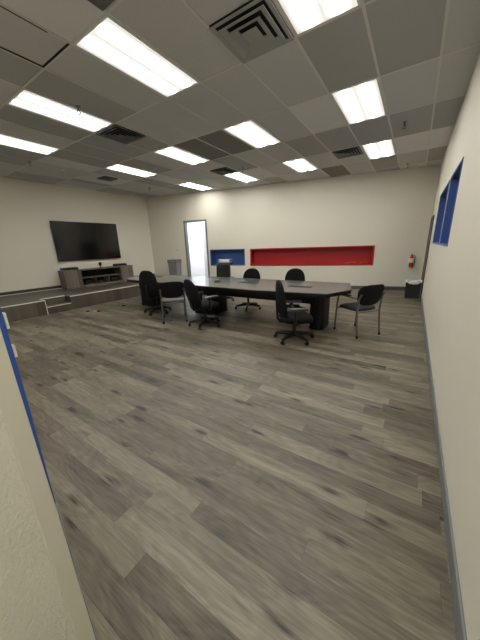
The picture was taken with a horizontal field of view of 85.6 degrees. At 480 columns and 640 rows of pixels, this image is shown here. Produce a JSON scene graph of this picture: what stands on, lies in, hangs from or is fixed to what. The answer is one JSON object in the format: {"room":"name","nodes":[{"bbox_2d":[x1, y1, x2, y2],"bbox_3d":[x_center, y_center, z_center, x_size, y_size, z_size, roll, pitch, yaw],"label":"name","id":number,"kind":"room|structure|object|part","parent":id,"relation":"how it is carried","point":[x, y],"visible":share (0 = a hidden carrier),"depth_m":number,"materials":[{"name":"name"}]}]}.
{"room":"conference room","nodes":[
{"label":"conference room","id":0,"kind":"room"},
{"bbox_2d":[0,410,76,639],"bbox_3d":[-1.294,-0.058,-0.427,0.130,3.464,2.334,9,19,32],"label":"wall","id":1,"kind":"structure","parent":0,"point":[32,604],"depth_m":0.72,"materials":[{"name":"beige paint"}]},
{"bbox_2d":[0,308,55,503],"bbox_3d":[-0.627,-0.329,0.553,0.128,1.800,0.014,9,19,32],"label":"strip","id":2,"kind":"object","parent":1,"relation":"attached to","point":[3,328],"visible":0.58,"depth_m":0.66,"materials":[{"name":"blue paint"}]},
{"bbox_2d":[2,312,9,328],"bbox_3d":[-0.568,0.002,0.627,0.015,0.040,0.006,9,19,32],"label":"clip","id":3,"kind":"object","parent":2,"relation":"attached to","point":[3,313],"visible":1,"depth_m":0.62,"materials":[{"name":"plastic"}]},
{"bbox_2d":[11,344,17,356],"bbox_3d":[-0.566,0.077,0.648,0.015,0.032,0.006,9,19,32],"label":"clip","id":4,"kind":"object","parent":2,"relation":"attached to","point":[13,345],"visible":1,"depth_m":0.65,"materials":[{"name":"plastic"}]},
{"bbox_2d":[0,329,95,639],"bbox_3d":[-0.645,-0.354,0.526,0.132,3.464,0.048,9,19,32],"label":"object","id":5,"kind":"structure","parent":1,"relation":"attached to","point":[12,408],"depth_m":0.73,"materials":[{"name":"beige paint"}]},
{"bbox_2d":[55,503,96,639],"bbox_3d":[-0.587,0.918,0.913,0.128,0.793,0.003,9,19,32],"label":"strip","id":6,"kind":"object","parent":1,"relation":"attached to","point":[56,503],"visible":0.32,"depth_m":0.85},
{"bbox_2d":[0,177,154,292],"bbox_3d":[-5.930,-2.344,8.023,0.141,3.464,7.444,9,20,34],"label":"wall","id":7,"kind":"structure","parent":0,"point":[28,256],"depth_m":7.96,"materials":[{"name":"beige paint"}]},
{"bbox_2d":[3,288,59,295],"bbox_3d":[-5.769,-1.036,8.395,0.036,0.016,7.275,9,20,34],"label":"trim","id":8,"kind":"structure","parent":7,"relation":"attached to","point":[56,288],"depth_m":7.71,"materials":[{"name":"metal"}]},
{"bbox_2d":[0,274,154,295],"bbox_3d":[-5.786,-1.081,8.400,0.012,0.099,7.284,9,20,34],"label":"baseboard","id":9,"kind":"structure","parent":7,"relation":"attached to","point":[58,286],"depth_m":7.74,"materials":[{"name":"rubber"}]},
{"bbox_2d":[49,221,120,261],"bbox_3d":[-5.164,-2.688,8.856,0.077,1.215,2.110,9,20,34],"label":"television","id":10,"kind":"object","parent":7,"relation":"attached to","point":[73,241],"visible":1,"depth_m":8.71,"materials":[{"name":"black plastic"}]},
{"bbox_2d":[187,222,204,275],"bbox_3d":[-1.894,-3.369,12.323,2.904,2.800,0.100,4,17,19],"label":"wall","id":11,"kind":"structure","parent":0,"point":[195,239],"depth_m":12.33,"materials":[{"name":"white paint"}]},
{"bbox_2d":[7,289,456,639],"bbox_3d":[-1.834,-0.044,5.947,10.400,0.060,12.350,9,19,32],"label":"floor","id":12,"kind":"structure","parent":0,"point":[229,481],"depth_m":1.83,"materials":[{"name":"grey wood"}]},
{"bbox_2d":[0,281,140,322],"bbox_3d":[-4.909,-0.798,8.142,2.086,0.365,7.721,9,19,32],"label":"stage","id":13,"kind":"object","parent":12,"relation":"on","point":[17,307],"visible":0.87,"depth_m":7.04,"materials":[{"name":"grey wood"}]},
{"bbox_2d":[58,265,133,288],"bbox_3d":[-4.878,-1.537,9.042,0.436,0.565,2.380,9,20,34],"label":"media console","id":14,"kind":"object","parent":13,"relation":"on","point":[69,279],"visible":0.9,"depth_m":8.91,"materials":[{"name":"grey wood"}]},
{"bbox_2d":[60,267,77,270],"bbox_3d":[-5.415,-1.621,8.220,0.242,0.085,0.440,9,20,34],"label":"box","id":15,"kind":"object","parent":14,"relation":"on","point":[67,268],"visible":1,"depth_m":8.14,"materials":[{"name":"black plastic"}]},
{"bbox_3d":[-5.254,-1.295,8.216,0.015,0.470,0.432,9,20,34],"label":"door","id":16,"kind":"part","parent":14,"relation":"part of","materials":[{"name":"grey wood"}]},
{"bbox_3d":[-5.052,-1.573,9.160,0.010,0.480,2.280,9,20,34],"label":"panel","id":17,"kind":"part","parent":14,"relation":"part of","materials":[{"name":"grey wood"}]},
{"bbox_2d":[82,273,118,278],"bbox_3d":[-4.896,-1.542,9.054,0.368,0.018,1.340,9,20,34],"label":"shelf","id":18,"kind":"object","parent":14,"relation":"attached to","point":[90,276],"depth_m":9.08,"materials":[{"name":"grey wood"}]},
{"bbox_2d":[113,263,126,265],"bbox_3d":[-4.427,-2.038,9.553,0.222,0.085,0.420,9,20,34],"label":"box","id":19,"kind":"object","parent":14,"relation":"on","point":[118,264],"visible":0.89,"depth_m":9.49,"materials":[{"name":"black plastic"}]},
{"bbox_3d":[-4.192,-1.743,9.650,0.015,0.470,0.432,9,20,34],"label":"door","id":20,"kind":"part","parent":14,"relation":"part of","materials":[{"name":"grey wood"}]},
{"bbox_2d":[139,270,171,315],"bbox_3d":[-2.028,-0.681,6.195,0.686,1.040,0.646,4,17,19],"label":"office chair","id":21,"kind":"object","parent":12,"relation":"on","point":[148,285],"visible":0.8,"depth_m":5.90,"materials":[{"name":"black fabric"}]},
{"bbox_3d":[-2.109,-0.801,5.933,0.470,0.660,0.159,4,17,19],"label":"backrest","id":22,"kind":"part","parent":21,"relation":"part of","materials":[{"name":"black fabric"}]},
{"bbox_2d":[159,281,187,323],"bbox_3d":[-1.429,-0.421,5.542,0.520,0.867,0.610,-6,17,-14],"label":"chair","id":23,"kind":"object","parent":12,"relation":"on","point":[170,291],"visible":0.97,"depth_m":5.27,"materials":[{"name":"fabric"}]},
{"bbox_3d":[-1.590,-0.281,5.287,0.038,0.709,0.089,-6,17,-14],"label":"leg","id":24,"kind":"part","parent":23,"relation":"part of","materials":[{"name":"metal"}]},
{"bbox_3d":[-1.374,-0.610,5.242,0.513,0.340,0.121,-6,17,-14],"label":"backrest","id":25,"kind":"part","parent":23,"relation":"part of","materials":[{"name":"black fabric"}]},
{"bbox_3d":[-1.441,-0.452,5.580,0.470,0.091,0.500,-6,17,-14],"label":"seat","id":26,"kind":"part","parent":23,"relation":"part of","materials":[{"name":"grey fabric"}]},
{"bbox_3d":[-1.143,-0.327,5.398,0.038,0.709,0.089,-6,17,-14],"label":"leg","id":27,"kind":"part","parent":23,"relation":"part of","materials":[{"name":"metal"}]},
{"bbox_2d":[167,259,181,274],"bbox_3d":[-2.634,-1.934,10.589,0.420,1.050,0.393,4,17,19],"label":"trash bin","id":28,"kind":"object","parent":12,"relation":"on","point":[174,265],"visible":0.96,"depth_m":10.39,"materials":[{"name":"grey plastic"}]},
{"bbox_3d":[-2.647,-2.376,10.463,0.420,0.130,0.390,4,17,19],"label":"lid","id":29,"kind":"part","parent":28,"relation":"part of","materials":[{"name":"grey plastic"}]},
{"bbox_2d":[184,279,219,329],"bbox_3d":[-0.707,-0.350,5.059,0.699,0.950,0.686,-13,19,-33],"label":"office chair","id":30,"kind":"object","parent":12,"relation":"on","point":[192,294],"visible":1,"depth_m":4.84,"materials":[{"name":"black fabric"}]},
{"bbox_3d":[-0.912,-0.473,4.878,0.212,0.600,0.470,-13,19,-33],"label":"backrest","id":31,"kind":"part","parent":30,"relation":"part of","materials":[{"name":"black fabric"}]},
{"bbox_3d":[-0.683,-0.303,5.089,0.520,0.127,0.520,-13,19,-33],"label":"seat","id":32,"kind":"part","parent":30,"relation":"part of","materials":[{"name":"black fabric"}]},
{"bbox_2d":[212,262,233,300],"bbox_3d":[-0.517,-1.057,7.290,0.686,1.060,0.662,3,17,15],"label":"office chair","id":33,"kind":"object","parent":12,"relation":"on","point":[223,269],"visible":0.41,"depth_m":7.38,"materials":[{"name":"black fabric"}]},
{"bbox_3d":[-0.463,-1.323,7.447,0.420,0.640,0.198,3,17,15],"label":"backrest","id":34,"kind":"part","parent":33,"relation":"part of","materials":[{"name":"black fabric"}]},
{"bbox_2d":[127,275,350,329],"bbox_3d":[-0.539,-0.533,6.038,5.850,0.749,1.410,9,19,32],"label":"conference table","id":35,"kind":"object","parent":12,"relation":"on","point":[316,294],"visible":0.73,"depth_m":5.05,"materials":[{"name":"grey laminate"}]},
{"bbox_2d":[235,268,260,310],"bbox_3d":[0.198,-0.752,6.333,0.686,0.960,0.680,6,18,26],"label":"office chair","id":36,"kind":"object","parent":12,"relation":"on","point":[253,273],"visible":0.42,"depth_m":6.39,"materials":[{"name":"black fabric"}]},
{"bbox_3d":[0.303,-0.998,6.489,0.480,0.580,0.155,6,18,26],"label":"backrest","id":37,"kind":"part","parent":36,"relation":"part of","materials":[{"name":"black fabric"}]},
{"bbox_2d":[278,268,305,311],"bbox_3d":[1.204,-0.680,5.971,0.686,0.960,0.680,6,18,24],"label":"office chair","id":38,"kind":"object","parent":12,"relation":"on","point":[295,274],"visible":0.23,"depth_m":6.05,"materials":[{"name":"black fabric"}]},
{"bbox_3d":[1.302,-0.927,6.130,0.480,0.580,0.155,6,18,24],"label":"backrest","id":39,"kind":"part","parent":38,"relation":"part of","materials":[{"name":"black fabric"}]},
{"bbox_2d":[274,280,313,345],"bbox_3d":[0.883,-0.155,4.139,0.660,0.985,0.686,-1,16,3],"label":"office chair","id":40,"kind":"object","parent":12,"relation":"on","point":[295,316],"visible":1,"depth_m":3.98,"materials":[{"name":"black fabric"}]},
{"bbox_3d":[0.649,-0.317,4.105,0.173,0.640,0.480,-1,16,3],"label":"backrest","id":41,"kind":"part","parent":40,"relation":"part of","materials":[{"name":"black fabric"}]},
{"bbox_3d":[0.837,-0.030,3.921,0.047,0.261,0.135,-1,16,3],"label":"armrest","id":42,"kind":"part","parent":40,"relation":"part of","materials":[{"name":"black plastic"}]},
{"bbox_3d":[0.897,-0.048,4.170,0.520,0.127,0.520,-1,16,3],"label":"seat","id":43,"kind":"part","parent":40,"relation":"part of","materials":[{"name":"black fabric"}]},
{"bbox_2d":[333,284,384,338],"bbox_3d":[2.020,-0.204,4.403,0.520,0.867,0.610,-7,17,-19],"label":"chair","id":44,"kind":"object","parent":12,"relation":"on","point":[369,295],"visible":0.97,"depth_m":4.16,"materials":[{"name":"fabric"}]},
{"bbox_3d":[1.782,-0.107,4.406,0.031,0.651,0.486,-7,17,-19],"label":"leg","id":45,"kind":"part","parent":44,"relation":"part of","materials":[{"name":"metal"}]},
{"bbox_3d":[2.003,-0.235,4.440,0.470,0.091,0.500,-7,17,-19],"label":"seat","id":46,"kind":"part","parent":44,"relation":"part of","materials":[{"name":"grey fabric"}]},
{"bbox_3d":[1.884,-0.061,4.135,0.038,0.709,0.089,-7,17,-19],"label":"leg","id":47,"kind":"part","parent":44,"relation":"part of","materials":[{"name":"metal"}]},
{"bbox_3d":[2.095,-0.396,4.109,0.513,0.340,0.121,-7,17,-19],"label":"backrest","id":48,"kind":"part","parent":44,"relation":"part of","materials":[{"name":"black fabric"}]},
{"bbox_3d":[2.319,-0.118,4.283,0.038,0.709,0.089,-7,17,-19],"label":"leg","id":49,"kind":"part","parent":44,"relation":"part of","materials":[{"name":"metal"}]},
{"bbox_2d":[404,279,421,298],"bbox_3d":[4.714,-0.864,7.076,0.376,0.480,0.387,8,19,31],"label":"waste bin","id":50,"kind":"object","parent":12,"relation":"on","point":[412,288],"visible":1,"depth_m":6.94,"materials":[{"name":"black plastic"}]},
{"bbox_2d":[0,0,479,197],"bbox_3d":[-1.905,-3.402,4.984,10.080,0.001,12.000,9,19,32],"label":"ceiling","id":51,"kind":"structure","parent":0,"point":[405,33],"depth_m":3.39,"materials":[{"name":"tile"}]},
{"bbox_2d":[0,134,58,154],"bbox_3d":[-4.131,-3.290,4.805,0.590,0.037,1.199,9,19,32],"label":"recessed light","id":52,"kind":"object","parent":51,"relation":"in","point":[5,140],"visible":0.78,"depth_m":4.90,"materials":[{"name":"white plastic"}]},
{"bbox_2d":[0,5,69,67],"bbox_3d":[-2.243,-2.587,2.211,0.586,0.004,1.209,9,19,32],"label":"trim","id":53,"kind":"structure","parent":51,"relation":"attached to","point":[67,44],"depth_m":2.62,"materials":[{"name":"black metal"}]},
{"bbox_2d":[7,89,112,132],"bbox_3d":[-2.599,-3.060,3.834,0.590,0.037,1.199,9,19,32],"label":"recessed light","id":54,"kind":"object","parent":51,"relation":"in","point":[27,100],"visible":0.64,"depth_m":3.73,"materials":[{"name":"white plastic"}]},
{"bbox_2d":[75,105,80,115],"bbox_3d":[-2.277,-2.951,3.654,0.070,0.106,0.070,-5,16,-12],"label":"sprinkler head","id":55,"kind":"object","parent":51,"relation":"attached to","point":[76,106],"visible":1,"depth_m":3.65},
{"bbox_2d":[88,0,114,10],"bbox_3d":[-1.069,-2.490,1.791,0.580,0.033,0.580,9,19,32],"label":"ceiling vent","id":56,"kind":"object","parent":51,"relation":"in","point":[102,5],"visible":1,"depth_m":2.11,"materials":[{"name":"metal"}]},
{"bbox_2d":[75,172,131,184],"bbox_3d":[-3.892,-4.027,7.419,0.960,0.017,1.120,9,19,32],"label":"ceiling panel","id":57,"kind":"object","parent":51,"relation":"attached to","point":[93,176],"visible":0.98,"depth_m":7.36,"materials":[{"name":"tile"}]},
{"bbox_2d":[97,176,117,180],"bbox_3d":[-3.728,-3.967,7.289,0.400,0.033,0.400,9,19,32],"label":"ceiling vent","id":58,"kind":"object","parent":57,"relation":"attached to","point":[106,178],"visible":1,"depth_m":7.26,"materials":[{"name":"metal"}]},
{"bbox_2d":[95,124,145,143],"bbox_3d":[-2.099,-3.259,4.574,0.596,0.033,0.596,9,19,32],"label":"ceiling vent","id":59,"kind":"object","parent":51,"relation":"in","point":[118,133],"visible":1,"depth_m":4.55,"materials":[{"name":"metal"}]},
{"bbox_2d":[106,164,156,176],"bbox_3d":[-2.803,-3.896,6.758,0.590,0.037,1.199,9,19,32],"label":"recessed light","id":60,"kind":"object","parent":51,"relation":"in","point":[118,167],"visible":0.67,"depth_m":6.70,"materials":[{"name":"white plastic"}]},
{"bbox_2d":[74,15,198,97],"bbox_3d":[-1.066,-2.829,2.863,0.590,0.037,1.199,9,19,32],"label":"recessed light","id":61,"kind":"object","parent":51,"relation":"in","point":[108,41],"visible":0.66,"depth_m":2.74,"materials":[{"name":"white plastic"}]},
{"bbox_2d":[154,146,209,164],"bbox_3d":[-1.270,-3.666,5.787,0.590,0.037,1.199,9,19,32],"label":"recessed light","id":62,"kind":"object","parent":51,"relation":"in","point":[172,152],"visible":0.67,"depth_m":5.72,"materials":[{"name":"white plastic"}]},
{"bbox_2d":[179,182,211,189],"bbox_3d":[-1.475,-4.502,8.711,0.590,0.037,1.199,9,19,32],"label":"recessed light","id":63,"kind":"object","parent":51,"relation":"in","point":[189,184],"visible":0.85,"depth_m":8.67,"materials":[{"name":"white plastic"}]},
{"bbox_2d":[210,167,236,174],"bbox_3d":[-0.439,-4.017,7.016,0.540,0.033,0.540,9,19,32],"label":"ceiling vent","id":64,"kind":"object","parent":51,"relation":"in","point":[225,170],"visible":1,"depth_m":6.98,"materials":[{"name":"metal"}]},
{"bbox_2d":[0,0,479,197],"bbox_3d":[-1.924,-3.402,4.941,10.067,0.034,11.910,9,19,32],"label":"ceiling grid","id":65,"kind":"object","parent":51,"relation":"attached to","point":[118,2],"depth_m":3.52,"materials":[{"name":"metal"}]},
{"bbox_2d":[223,172,259,181],"bbox_3d":[0.058,-4.272,7.740,0.590,0.037,1.199,9,19,32],"label":"recessed light","id":66,"kind":"object","parent":51,"relation":"in","point":[239,176],"visible":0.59,"depth_m":7.70,"materials":[{"name":"white plastic"}]},
{"bbox_2d":[209,0,293,63],"bbox_3d":[0.123,-2.724,2.468,0.596,0.033,0.596,9,19,32],"label":"ceiling vent","id":67,"kind":"object","parent":51,"relation":"in","point":[256,28],"visible":1,"depth_m":2.43,"materials":[{"name":"metal"}]},
{"bbox_2d":[223,120,280,148],"bbox_3d":[0.262,-3.436,4.816,0.590,0.037,1.199,9,19,32],"label":"recessed light","id":68,"kind":"object","parent":51,"relation":"in","point":[249,132],"visible":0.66,"depth_m":4.74,"materials":[{"name":"white plastic"}]},
{"bbox_2d":[282,158,317,172],"bbox_3d":[1.591,-4.042,6.769,0.590,0.037,1.199,9,19,32],"label":"recessed light","id":69,"kind":"object","parent":51,"relation":"in","point":[299,165],"visible":0.7,"depth_m":6.71,"materials":[{"name":"white plastic"}]},
{"bbox_2d":[275,0,360,35],"bbox_3d":[0.467,-2.599,1.892,0.590,0.037,1.199,9,19,32],"label":"recessed light","id":70,"kind":"object","parent":51,"relation":"in","point":[302,16],"visible":0.97,"depth_m":2.26,"materials":[{"name":"white plastic"}]},
{"bbox_2d":[332,146,362,158],"bbox_3d":[2.447,-3.785,5.886,0.560,0.033,0.560,9,19,32],"label":"ceiling vent","id":71,"kind":"object","parent":51,"relation":"in","point":[354,151],"visible":1,"depth_m":5.85,"materials":[{"name":"metal"}]},
{"bbox_2d":[331,78,386,124],"bbox_3d":[1.795,-3.206,3.845,0.590,0.037,1.199,9,19,32],"label":"recessed light","id":72,"kind":"object","parent":51,"relation":"in","point":[364,101],"visible":0.77,"depth_m":3.75,"materials":[{"name":"white plastic"}]},
{"bbox_2d":[361,139,395,158],"bbox_3d":[3.123,-3.812,5.798,0.590,0.037,1.199,9,19,32],"label":"recessed light","id":73,"kind":"object","parent":51,"relation":"in","point":[385,148],"visible":0.75,"depth_m":5.73,"materials":[{"name":"white plastic"}]},
{"bbox_2d":[146,165,440,286],"bbox_3d":[0.945,-2.937,9.305,10.274,3.464,0.142,4,17,19],"label":"wall","id":74,"kind":"structure","parent":0,"point":[391,211],"depth_m":8.57,"materials":[{"name":"beige paint"}]},
{"bbox_2d":[183,219,209,276],"bbox_3d":[-1.563,-2.749,10.678,1.004,2.500,0.861,4,17,19],"label":"door frame","id":75,"kind":"structure","parent":74,"relation":"in","point":[204,225],"depth_m":10.44,"materials":[{"name":"grey paint"}]},
{"bbox_2d":[210,249,244,265],"bbox_3d":[-0.446,-2.432,10.046,1.432,0.610,0.280,4,17,19],"label":"wall niche","id":76,"kind":"object","parent":74,"relation":"in","point":[238,255],"depth_m":10.13,"materials":[{"name":"blue paint"}]},
{"bbox_2d":[218,259,232,264],"bbox_3d":[-0.580,-2.279,10.151,0.550,0.200,0.216,4,17,19],"label":"pack","id":77,"kind":"object","parent":76,"relation":"in","point":[229,261],"visible":0.89,"depth_m":10.04,"materials":[{"name":"white plastic"}]},
{"bbox_2d":[250,245,374,265],"bbox_3d":[2.368,-2.224,9.055,4.134,0.625,0.280,4,17,19],"label":"wall niche","id":78,"kind":"object","parent":74,"relation":"in","point":[332,255],"depth_m":9.06,"materials":[{"name":"red paint"}]},
{"bbox_2d":[351,286,404,289],"bbox_3d":[1.729,-1.248,9.434,8.241,0.100,0.012,4,17,19],"label":"baseboard","id":79,"kind":"structure","parent":74,"relation":"attached to","point":[352,287],"depth_m":8.33,"materials":[{"name":"grey rubber"}]},
{"bbox_2d":[408,254,414,266],"bbox_3d":[5.212,-1.827,7.877,0.134,0.416,0.140,-8,17,-20],"label":"fire extinguisher","id":80,"kind":"object","parent":74,"relation":"attached to","point":[411,259],"visible":1,"depth_m":7.84,"materials":[{"name":"metal"}]},
{"bbox_2d":[421,54,479,639],"bbox_3d":[2.399,-1.100,2.772,0.142,3.464,12.000,8,19,32],"label":"wall","id":81,"kind":"structure","parent":0,"point":[450,296],"depth_m":1.84,"materials":[{"name":"beige paint"}]},
{"bbox_2d":[420,215,434,297],"bbox_3d":[5.141,-1.747,7.185,0.064,2.090,1.080,8,19,32],"label":"door","id":82,"kind":"structure","parent":81,"relation":"in","point":[432,218],"depth_m":6.99,"materials":[{"name":"grey metal"}]},
{"bbox_2d":[433,180,449,244],"bbox_3d":[3.776,-1.910,4.799,0.130,0.960,1.780,8,19,32],"label":"window","id":83,"kind":"structure","parent":81,"relation":"in","point":[443,197],"depth_m":5.44,"materials":[{"name":"blue paint"}]},
{"bbox_2d":[421,297,466,639],"bbox_3d":[1.906,0.727,2.563,0.012,0.100,10.180,8,19,32],"label":"baseboard","id":84,"kind":"structure","parent":81,"relation":"attached to","point":[461,634],"depth_m":1.36,"materials":[{"name":"grey rubber"}]},
{"bbox_2d":[439,157,463,245],"bbox_3d":[2.875,-1.495,3.462,0.130,0.960,1.210,8,19,32],"label":"window","id":85,"kind":"structure","parent":81,"relation":"in","point":[454,182],"depth_m":3.88,"materials":[{"name":"blue paint"}]}
]}

